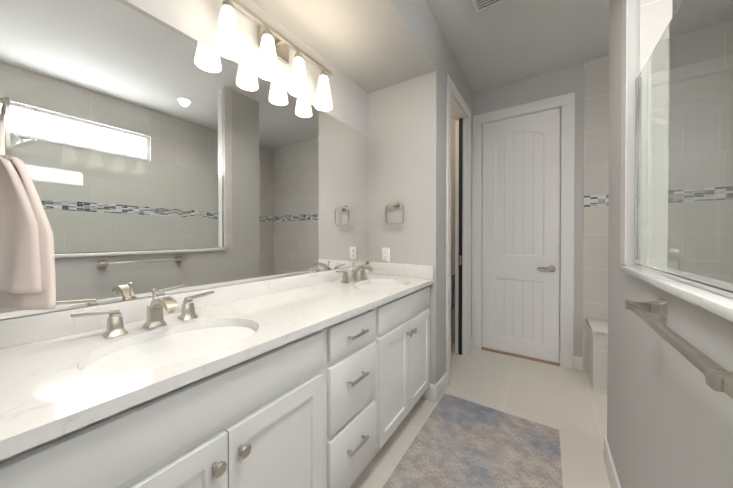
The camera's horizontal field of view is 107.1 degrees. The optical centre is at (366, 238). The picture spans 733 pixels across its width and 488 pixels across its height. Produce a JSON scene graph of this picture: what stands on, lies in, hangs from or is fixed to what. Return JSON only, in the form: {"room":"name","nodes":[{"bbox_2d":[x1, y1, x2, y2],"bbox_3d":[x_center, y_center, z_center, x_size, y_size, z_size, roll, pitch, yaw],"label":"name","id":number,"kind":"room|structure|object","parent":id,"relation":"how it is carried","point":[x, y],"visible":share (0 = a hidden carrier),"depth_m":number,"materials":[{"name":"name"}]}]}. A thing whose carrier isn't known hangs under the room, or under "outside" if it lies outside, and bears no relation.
{"room":"bathroom","nodes":[
{"label":"bathroom","id":0,"kind":"room"},
{"bbox_2d":[1,0,583,384],"bbox_3d":[0.029,-0.180,-0.104,2.956,2.800,0.130,0,0,34],"label":"wall","id":1,"kind":"structure","parent":0,"point":[402,126],"depth_m":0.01,"materials":[{"name":"grey paint"}]},
{"bbox_2d":[0,97,55,309],"bbox_3d":[-0.939,-0.101,0.701,0.205,0.570,0.152,0,0,34],"label":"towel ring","id":2,"kind":"object","parent":1,"relation":"attached to","point":[27,270],"visible":1,"depth_m":0.69,"materials":[{"name":"white fabric"}]},
{"bbox_2d":[0,267,351,349],"bbox_3d":[-0.517,0.261,1.508,0.020,0.078,1.956,0,0,34],"label":"backsplash","id":3,"kind":"structure","parent":1,"relation":"attached to","point":[32,328],"depth_m":0.96,"materials":[{"name":"white stone"}]},
{"bbox_2d":[0,0,368,319],"bbox_3d":[-0.523,-0.323,1.508,0.005,1.086,1.954,0,0,34],"label":"wall mirror","id":4,"kind":"object","parent":1,"relation":"attached to","point":[150,151],"visible":1,"depth_m":1.07,"materials":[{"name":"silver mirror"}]},
{"bbox_2d":[214,0,332,110],"bbox_3d":[-0.459,-0.983,1.469,0.152,0.297,0.755,0,0,34],"label":"sconce","id":5,"kind":"object","parent":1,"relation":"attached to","point":[274,44],"visible":1,"depth_m":1.38,"materials":[{"name":"white glass"}]},
{"bbox_2d":[382,248,389,261],"bbox_3d":[0.157,0.130,2.229,0.072,0.116,0.009,0,0,34],"label":"electrical outlet plate","id":6,"kind":"object","parent":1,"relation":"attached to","point":[385,254],"visible":1,"depth_m":2.22,"materials":[{"name":"white plastic"}]},
{"bbox_2d":[385,201,403,224],"bbox_3d":[0.233,-0.210,2.152,0.162,0.193,0.048,0,0,34],"label":"towel ring","id":7,"kind":"object","parent":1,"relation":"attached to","point":[396,203],"visible":0.98,"depth_m":2.14,"materials":[{"name":"silver metal"}]},
{"bbox_2d":[368,262,433,277],"bbox_3d":[0.261,0.245,2.153,0.560,0.100,0.019,0,0,34],"label":"backsplash","id":8,"kind":"structure","parent":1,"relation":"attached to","point":[405,270],"depth_m":2.11,"materials":[{"name":"white stone"}]},
{"bbox_2d":[451,116,454,342],"bbox_3d":[0.385,-0.202,2.868,0.939,2.798,1.069,0,0,34],"label":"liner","id":9,"kind":"object","parent":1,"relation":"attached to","point":[452,218],"depth_m":3.10,"materials":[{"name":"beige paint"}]},
{"bbox_2d":[458,118,463,354],"bbox_3d":[1.033,-0.023,2.876,0.037,2.418,0.260,0,0,34],"label":"pocket door","id":10,"kind":"structure","parent":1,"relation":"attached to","point":[461,229],"depth_m":2.77,"materials":[{"name":"white"}]},
{"bbox_2d":[446,74,574,386],"bbox_3d":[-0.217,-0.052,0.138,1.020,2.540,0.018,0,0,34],"label":"door frame","id":11,"kind":"structure","parent":1,"relation":"attached to","point":[457,108],"depth_m":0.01,"materials":[{"name":"white wood"}]},
{"bbox_2d":[421,336,620,487],"bbox_3d":[0.693,1.146,1.433,1.155,0.124,3.130,0,0,34],"label":"baseboard","id":12,"kind":"structure","parent":1,"relation":"attached to","point":[433,392],"depth_m":2.00,"materials":[{"name":"white wood"}]},
{"bbox_2d":[482,108,560,362],"bbox_3d":[1.556,-0.031,2.768,0.690,2.420,0.038,0,0,34],"label":"hall door","id":13,"kind":"structure","parent":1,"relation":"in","point":[521,157],"depth_m":2.74,"materials":[{"name":"white wood"}]},
{"bbox_2d":[537,265,555,271],"bbox_3d":[1.726,0.286,2.597,0.150,0.064,0.062,0,0,34],"label":"door handle","id":14,"kind":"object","parent":13,"relation":"attached to","point":[551,268],"depth_m":2.58,"materials":[{"name":"silver metal"}]},
{"bbox_2d":[583,36,660,371],"bbox_3d":[2.501,-0.196,2.095,1.285,2.798,0.007,0,0,34],"label":"tiled wall","id":15,"kind":"structure","parent":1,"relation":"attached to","point":[596,71],"depth_m":2.40,"materials":[{"name":"beige tile"}]},
{"bbox_2d":[584,194,608,206],"bbox_3d":[1.629,-0.327,0.788,1.282,0.100,3.134,0,0,34],"label":"band","id":16,"kind":"object","parent":15,"relation":"attached to","point":[595,200],"visible":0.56,"depth_m":2.40,"materials":[{"name":"multicoloured tile"}]},
{"bbox_2d":[252,0,435,93],"bbox_3d":[-0.279,-1.413,1.337,0.595,0.354,1.958,0,0,34],"label":"ceiling","id":17,"kind":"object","parent":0,"point":[369,46],"visible":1,"depth_m":1.67,"materials":[{"name":"grey paint"}]},
{"bbox_2d":[350,343,610,487],"bbox_3d":[0.539,1.262,0.973,3.550,0.100,4.310,0,0,34],"label":"floor","id":18,"kind":"structure","parent":0,"point":[570,405],"depth_m":1.95,"materials":[{"name":"tile"}]},
{"bbox_2d":[0,282,433,487],"bbox_3d":[-0.279,0.770,1.353,0.592,0.877,1.956,0,0,34],"label":"bathroom vanity","id":19,"kind":"object","parent":18,"relation":"on","point":[320,379],"depth_m":0.85,"materials":[{"name":"white painted wood"},{"name":"brushed nickel"}]},
{"bbox_2d":[0,274,433,449],"bbox_3d":[-0.283,0.316,1.352,0.584,0.030,1.956,0,0,34],"label":"countertop","id":20,"kind":"structure","parent":19,"relation":"on","point":[41,392],"depth_m":0.71,"materials":[{"name":"white stone"}]},
{"bbox_2d":[68,290,215,337],"bbox_3d":[-0.690,0.249,0.914,0.176,0.110,0.400,0,0,34],"label":"faucet","id":21,"kind":"object","parent":20,"relation":"on","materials":[{"name":"silver metal"}]},
{"bbox_2d":[64,314,271,389],"bbox_3d":[-0.554,0.406,0.824,0.404,0.167,0.512,0,0,34],"label":"sink","id":22,"kind":"object","parent":20,"relation":"in","point":[105,366],"depth_m":0.81,"materials":[{"name":"white ceramic"}]},
{"bbox_2d":[336,266,375,281],"bbox_3d":[-0.032,0.242,1.900,0.176,0.110,0.400,0,0,34],"label":"faucet","id":23,"kind":"object","parent":20,"relation":"on","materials":[{"name":"silver metal"}]},
{"bbox_2d":[356,278,411,289],"bbox_3d":[0.103,0.399,1.810,0.404,0.167,0.512,0,0,34],"label":"sink","id":24,"kind":"object","parent":20,"relation":"in","point":[377,283],"depth_m":1.90,"materials":[{"name":"white ceramic"}]},
{"bbox_2d":[451,273,454,309],"bbox_3d":[0.625,0.795,2.937,0.470,0.804,0.690,0,0,34],"label":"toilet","id":25,"kind":"object","parent":18,"relation":"on","point":[452,290],"visible":0.02,"depth_m":3.04,"materials":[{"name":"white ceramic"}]},
{"bbox_2d":[383,393,562,487],"bbox_3d":[0.433,1.206,1.188,0.725,0.009,1.710,0,0,34],"label":"runner rug","id":26,"kind":"object","parent":18,"relation":"on","point":[457,442],"visible":1,"depth_m":1.52,"materials":[{"name":"fabric"}]},
{"bbox_2d":[481,347,559,365],"bbox_3d":[1.569,1.192,2.796,0.692,0.012,0.130,0,0,34],"label":"hall door threshold sill","id":27,"kind":"structure","parent":18,"relation":"on","point":[522,356],"depth_m":2.73,"materials":[{"name":"beige wood"}]},
{"bbox_2d":[586,318,607,393],"bbox_3d":[2.406,0.957,1.942,1.259,0.495,0.361,0,0,34],"label":"shower bench","id":28,"kind":"object","parent":18,"relation":"on","point":[597,349],"visible":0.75,"depth_m":2.13,"materials":[{"name":"tile"}]},
{"bbox_2d":[426,0,681,92],"bbox_3d":[0.539,-1.638,0.952,3.550,0.100,4.310,0,0,34],"label":"ceiling","id":29,"kind":"structure","parent":0,"point":[504,42],"depth_m":2.12,"materials":[{"name":"white paint"}]},
{"bbox_2d":[472,0,504,12],"bbox_3d":[0.807,-1.585,1.705,0.280,0.016,0.280,0,0,34],"label":"ceiling vent","id":30,"kind":"object","parent":29,"relation":"in","point":[479,5],"visible":1,"depth_m":1.82,"materials":[{"name":"white"}]},
{"bbox_2d":[607,0,732,487],"bbox_3d":[0.815,-0.185,0.616,0.117,2.799,1.960,0,0,34],"label":"wall pillar","id":31,"kind":"structure","parent":0,"point":[669,417],"depth_m":0.88,"materials":[{"name":"grey paint"}]},
{"bbox_2d":[620,0,627,264],"bbox_3d":[1.104,-0.741,1.157,0.006,1.694,0.083,0,0,34],"label":"window frame","id":32,"kind":"structure","parent":31,"relation":"attached to","point":[624,118],"depth_m":1.15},
{"bbox_2d":[621,266,732,321],"bbox_3d":[0.704,0.129,0.452,0.153,0.023,1.556,0,0,34],"label":"wall cap","id":33,"kind":"object","parent":31,"relation":"on","point":[716,304],"visible":0.52,"depth_m":0.61,"materials":[{"name":"white stone"}]},
{"bbox_2d":[634,0,732,298],"bbox_3d":[0.684,-0.269,0.463,0.024,0.770,1.540,0,0,34],"label":"glass panel","id":34,"kind":"object","parent":33,"relation":"on","point":[684,163],"visible":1,"depth_m":0.70,"materials":[{"name":"clear glass"}]},
{"bbox_2d":[624,298,732,398],"bbox_3d":[0.668,0.200,0.579,0.082,0.053,0.600,0,0,34],"label":"bar","id":35,"kind":"object","parent":31,"relation":"attached to","point":[718,378],"visible":1,"depth_m":0.49,"materials":[{"name":"silver metal"}]}
]}

